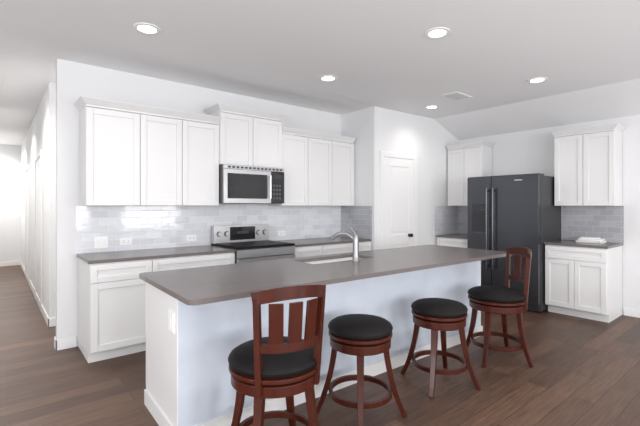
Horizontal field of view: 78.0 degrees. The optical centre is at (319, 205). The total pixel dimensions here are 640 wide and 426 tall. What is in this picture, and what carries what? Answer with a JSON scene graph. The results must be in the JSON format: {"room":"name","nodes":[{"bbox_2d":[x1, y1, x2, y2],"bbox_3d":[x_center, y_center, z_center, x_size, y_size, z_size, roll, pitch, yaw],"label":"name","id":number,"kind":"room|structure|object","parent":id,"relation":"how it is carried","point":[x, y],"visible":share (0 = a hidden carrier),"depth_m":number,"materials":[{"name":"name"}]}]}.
{"room":"kitchen","nodes":[
{"label":"kitchen","id":0,"kind":"room"},
{"bbox_2d":[0,265,639,425],"bbox_3d":[-1.076,1.400,3.584,9.540,0.060,16.340,0,0,-40],"label":"floor","id":1,"kind":"structure","parent":0,"point":[583,372],"depth_m":3.07,"materials":[{"name":"brown wood"}]},
{"bbox_2d":[78,256,159,362],"bbox_3d":[-1.937,0.932,3.786,0.567,0.874,0.629,0,0,-40],"label":"base cabinet","id":2,"kind":"object","parent":1,"relation":"on","point":[112,304],"depth_m":3.52,"materials":[{"name":"white wood"}]},
{"bbox_2d":[76,245,234,263],"bbox_3d":[-1.638,0.480,4.032,1.372,0.030,0.635,0,0,-40],"label":"countertop","id":3,"kind":"structure","parent":2,"relation":"on","point":[89,258],"depth_m":3.87,"materials":[{"name":"grey stone"}]},
{"bbox_2d":[160,252,234,270],"bbox_3d":[-1.459,0.932,4.180,0.908,0.874,0.629,0,0,-40],"label":"base cabinet","id":4,"kind":"object","parent":1,"relation":"on","point":[202,259],"depth_m":3.97,"materials":[{"name":"white wood"}]},
{"bbox_2d":[211,224,294,263],"bbox_3d":[-0.773,0.792,4.664,0.760,1.115,0.718,0,0,-40],"label":"range","id":5,"kind":"object","parent":1,"relation":"on","point":[250,243],"visible":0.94,"depth_m":4.65,"materials":[{"name":"grey paint"}]},
{"bbox_2d":[228,284,325,425],"bbox_3d":[-0.232,0.875,2.089,0.518,1.000,0.539,0,0,-40],"label":"stool","id":6,"kind":"object","parent":1,"relation":"on","point":[276,363],"visible":1,"depth_m":1.90,"materials":[{"name":"wood"}]},
{"bbox_2d":[294,244,327,257],"bbox_3d":[-0.319,0.932,5.120,0.515,0.874,0.629,0,0,-40],"label":"base cabinet","id":7,"kind":"object","parent":1,"relation":"on","point":[301,250],"depth_m":4.89,"materials":[{"name":"white wood"}]},
{"bbox_2d":[278,236,363,247],"bbox_3d":[0.003,0.480,5.384,1.348,0.030,0.635,0,0,-40],"label":"countertop","id":8,"kind":"structure","parent":7,"relation":"on","point":[325,240],"depth_m":5.27,"materials":[{"name":"grey stone"}]},
{"bbox_2d":[144,261,482,425],"bbox_3d":[0.248,0.932,3.470,3.229,0.874,0.770,0,0,-40],"label":"kitchen island","id":9,"kind":"object","parent":1,"relation":"on","point":[199,324],"depth_m":2.57,"materials":[{"name":"white paint"}]},
{"bbox_2d":[139,245,511,308],"bbox_3d":[0.341,0.480,3.354,3.307,0.030,1.088,0,0,-40],"label":"island countertop","id":10,"kind":"structure","parent":9,"relation":"on","point":[197,287],"depth_m":2.80,"materials":[{"name":"grey stone"}]},
{"bbox_2d":[311,257,352,264],"bbox_3d":[0.130,0.601,3.492,0.728,0.236,0.349,0,0,-40],"label":"sink","id":11,"kind":"object","parent":10,"relation":"in","point":[321,259],"depth_m":3.61,"materials":[{"name":"silver metal"}]},
{"bbox_2d":[331,227,359,260],"bbox_3d":[0.217,0.322,3.398,0.142,0.285,0.251,0,0,-40],"label":"faucet","id":12,"kind":"object","parent":10,"relation":"on","point":[355,238],"visible":1,"depth_m":3.34,"materials":[{"name":"silver metal"}]},
{"bbox_2d":[328,240,370,253],"bbox_3d":[0.178,0.932,5.530,0.892,0.874,0.629,0,0,-40],"label":"base cabinet","id":13,"kind":"object","parent":1,"relation":"on","point":[364,245],"depth_m":5.29,"materials":[{"name":"white wood"}]},
{"bbox_2d":[316,314,406,425],"bbox_3d":[0.265,1.058,2.603,0.448,0.634,0.448,0,0,-40],"label":"stool","id":14,"kind":"object","parent":1,"relation":"on","point":[360,336],"visible":1,"depth_m":2.47,"materials":[{"name":"wood"}]},
{"bbox_2d":[400,298,480,397],"bbox_3d":[0.929,1.058,3.086,0.447,0.634,0.447,0,0,-17],"label":"stool","id":15,"kind":"object","parent":1,"relation":"on","point":[436,315],"visible":1,"depth_m":2.96,"materials":[{"name":"wood"}]},
{"bbox_2d":[436,233,466,247],"bbox_3d":[2.300,0.917,6.285,0.635,0.905,0.608,0,0,-40],"label":"base cabinet","id":16,"kind":"object","parent":1,"relation":"on","point":[456,240],"visible":0.21,"depth_m":6.14,"materials":[{"name":"white wood"}]},
{"bbox_2d":[466,247,533,367],"bbox_3d":[1.589,0.875,3.559,0.605,1.000,0.605,0,0,-40],"label":"stool","id":17,"kind":"object","parent":1,"relation":"on","point":[501,300],"visible":0.98,"depth_m":3.41,"materials":[{"name":"wood"}]},
{"bbox_2d":[467,173,560,311],"bbox_3d":[2.720,0.467,5.596,0.823,1.767,0.975,0,0,-40],"label":"fridge","id":18,"kind":"object","parent":1,"relation":"on","point":[504,212],"visible":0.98,"depth_m":5.27,"materials":[{"name":"grey metal"}]},
{"bbox_2d":[544,240,622,322],"bbox_3d":[3.343,0.917,5.021,0.635,0.905,0.689,0,0,-40],"label":"base cabinet","id":19,"kind":"object","parent":1,"relation":"on","point":[583,279],"visible":1,"depth_m":4.80,"materials":[{"name":"white wood"}]},
{"bbox_2d":[575,237,606,242],"bbox_3d":[3.487,0.434,5.077,0.249,0.060,0.311,0,0,-40],"label":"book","id":20,"kind":"object","parent":19,"relation":"on","point":[592,239],"visible":1,"depth_m":5.02,"materials":[{"name":"white paper"}]},
{"bbox_2d":[0,59,639,346],"bbox_3d":[-1.076,-0.015,3.584,9.540,2.770,16.340,0,0,-40],"label":"wall","id":21,"kind":"structure","parent":0,"point":[53,133],"depth_m":5.11,"materials":[{"name":"paint"}]},
{"bbox_2d":[76,204,339,253],"bbox_3d":[-1.024,0.218,4.957,3.495,0.494,0.008,0,0,-39],"label":"tile backsplash","id":22,"kind":"structure","parent":21,"relation":"attached to","point":[148,227],"depth_m":4.51,"materials":[{"name":"grey tile"}]},
{"bbox_2d":[94,236,107,247],"bbox_3d":[-2.201,0.365,3.975,0.120,0.116,0.009,0,0,-39],"label":"outlet","id":23,"kind":"object","parent":22,"relation":"attached to","point":[101,242],"depth_m":3.98,"materials":[{"name":"white plastic"}]},
{"bbox_2d":[120,238,131,244],"bbox_3d":[-2.024,0.370,4.122,0.116,0.072,0.008,0,0,-39],"label":"outlet","id":24,"kind":"object","parent":22,"relation":"attached to","point":[123,241],"depth_m":4.12,"materials":[{"name":"white plastic"}]},
{"bbox_2d":[187,235,196,240],"bbox_3d":[-1.484,0.370,4.567,0.116,0.072,0.008,0,0,-39],"label":"outlet","id":25,"kind":"object","parent":22,"relation":"attached to","point":[189,237],"depth_m":4.57,"materials":[{"name":"white plastic"}]},
{"bbox_2d":[278,230,284,235],"bbox_3d":[-0.519,0.370,5.362,0.116,0.072,0.008,0,0,-39],"label":"outlet","id":26,"kind":"object","parent":22,"relation":"attached to","point":[280,233],"depth_m":5.36,"materials":[{"name":"white plastic"}]},
{"bbox_2d":[74,95,355,205],"bbox_3d":[-0.906,-0.570,4.791,3.504,1.135,0.395,0,0,-40],"label":"upper cabinet","id":27,"kind":"object","parent":21,"relation":"attached to","point":[131,154],"visible":1,"depth_m":4.25,"materials":[{"name":"white wood"}]},
{"bbox_2d":[219,164,283,203],"bbox_3d":[-0.872,-0.247,4.770,0.808,0.435,0.481,0,0,-40],"label":"microwave","id":28,"kind":"object","parent":27,"relation":"attached to","point":[240,184],"visible":1,"depth_m":4.58,"materials":[{"name":"grey paint"}]},
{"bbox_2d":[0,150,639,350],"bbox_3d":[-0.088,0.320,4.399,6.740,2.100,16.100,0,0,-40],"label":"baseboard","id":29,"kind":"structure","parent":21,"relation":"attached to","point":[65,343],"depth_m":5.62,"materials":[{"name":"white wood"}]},
{"bbox_2d":[340,206,371,238],"bbox_3d":[0.531,0.232,5.810,0.008,0.466,0.630,0,0,-39],"label":"tile backsplash","id":30,"kind":"structure","parent":21,"relation":"attached to","point":[359,218],"depth_m":5.78,"materials":[{"name":"grey tile"}]},
{"bbox_2d":[380,151,416,248],"bbox_3d":[1.188,0.295,5.817,0.795,2.150,0.103,0,0,-40],"label":"door","id":31,"kind":"structure","parent":21,"relation":"attached to","point":[398,202],"depth_m":5.82,"materials":[{"name":"white wood"}]},
{"bbox_2d":[434,206,459,234],"bbox_3d":[2.092,0.232,6.533,0.662,0.466,0.040,0,0,-39],"label":"tile backsplash","id":32,"kind":"structure","parent":21,"relation":"attached to","point":[446,218],"depth_m":6.53,"materials":[{"name":"grey tile"}]},
{"bbox_2d":[460,206,466,233],"bbox_3d":[2.559,0.232,6.477,0.010,0.466,0.620,0,0,-39],"label":"tile backsplash","id":33,"kind":"structure","parent":21,"relation":"attached to","point":[463,209],"depth_m":6.65,"materials":[{"name":"grey tile"}]},
{"bbox_2d":[446,141,494,205],"bbox_3d":[2.410,-0.497,6.355,0.373,0.990,0.648,0,0,-40],"label":"upper cabinet","id":34,"kind":"object","parent":21,"relation":"attached to","point":[469,159],"visible":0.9,"depth_m":6.28,"materials":[{"name":"white wood"}]},
{"bbox_2d":[549,123,626,205],"bbox_3d":[3.443,-0.497,5.103,0.373,0.990,0.763,0,0,-40],"label":"upper cabinet","id":35,"kind":"object","parent":21,"relation":"attached to","point":[588,166],"visible":1,"depth_m":4.97,"materials":[{"name":"white wood"}]},
{"bbox_2d":[563,206,623,242],"bbox_3d":[3.594,0.232,5.224,0.008,0.466,0.690,0,0,-39],"label":"tile backsplash","id":36,"kind":"structure","parent":21,"relation":"attached to","point":[605,222],"depth_m":5.20,"materials":[{"name":"grey tile"}]},
{"bbox_2d":[0,0,639,145],"bbox_3d":[-1.076,-1.265,3.584,9.540,0.390,16.340,0,0,-40],"label":"ceiling","id":37,"kind":"structure","parent":0,"point":[491,57],"depth_m":3.63,"materials":[{"name":"paint"}]},
{"bbox_2d":[133,23,160,34],"bbox_3d":[-1.357,-1.395,3.098,0.194,0.010,0.206,0,0,-40],"label":"recessed light","id":38,"kind":"object","parent":37,"relation":"in","point":[146,28],"depth_m":3.11,"materials":[{"name":"white"}]},
{"bbox_2d":[319,75,336,81],"bbox_3d":[0.091,-1.395,4.304,0.197,0.010,0.203,0,0,-40],"label":"recessed light","id":39,"kind":"object","parent":37,"relation":"in","point":[328,78],"depth_m":4.32,"materials":[{"name":"white"}]},
{"bbox_2d":[425,105,438,108],"bbox_3d":[1.574,-1.395,5.555,0.209,0.010,0.207,0,0,-40],"label":"recessed light","id":40,"kind":"object","parent":37,"relation":"in","point":[430,106],"depth_m":5.58,"materials":[{"name":"white"}]},
{"bbox_2d":[424,27,449,38],"bbox_3d":[0.942,-1.395,3.175,0.204,0.010,0.199,0,0,-40],"label":"recessed light","id":41,"kind":"object","parent":37,"relation":"in","point":[432,33],"depth_m":3.18,"materials":[{"name":"white plastic"}]},
{"bbox_2d":[441,91,471,100],"bbox_3d":[1.741,-1.395,5.025,0.380,0.011,0.220,0,0,-40],"label":"ceiling vent","id":42,"kind":"object","parent":37,"relation":"in","point":[456,96],"visible":1,"depth_m":5.01,"materials":[{"name":"white metal"}]},
{"bbox_2d":[527,77,547,82],"bbox_3d":[2.403,-1.395,4.363,0.209,0.010,0.199,0,0,-40],"label":"recessed light","id":43,"kind":"object","parent":37,"relation":"in","point":[538,79],"depth_m":4.38,"materials":[{"name":"white plastic"}]}
]}

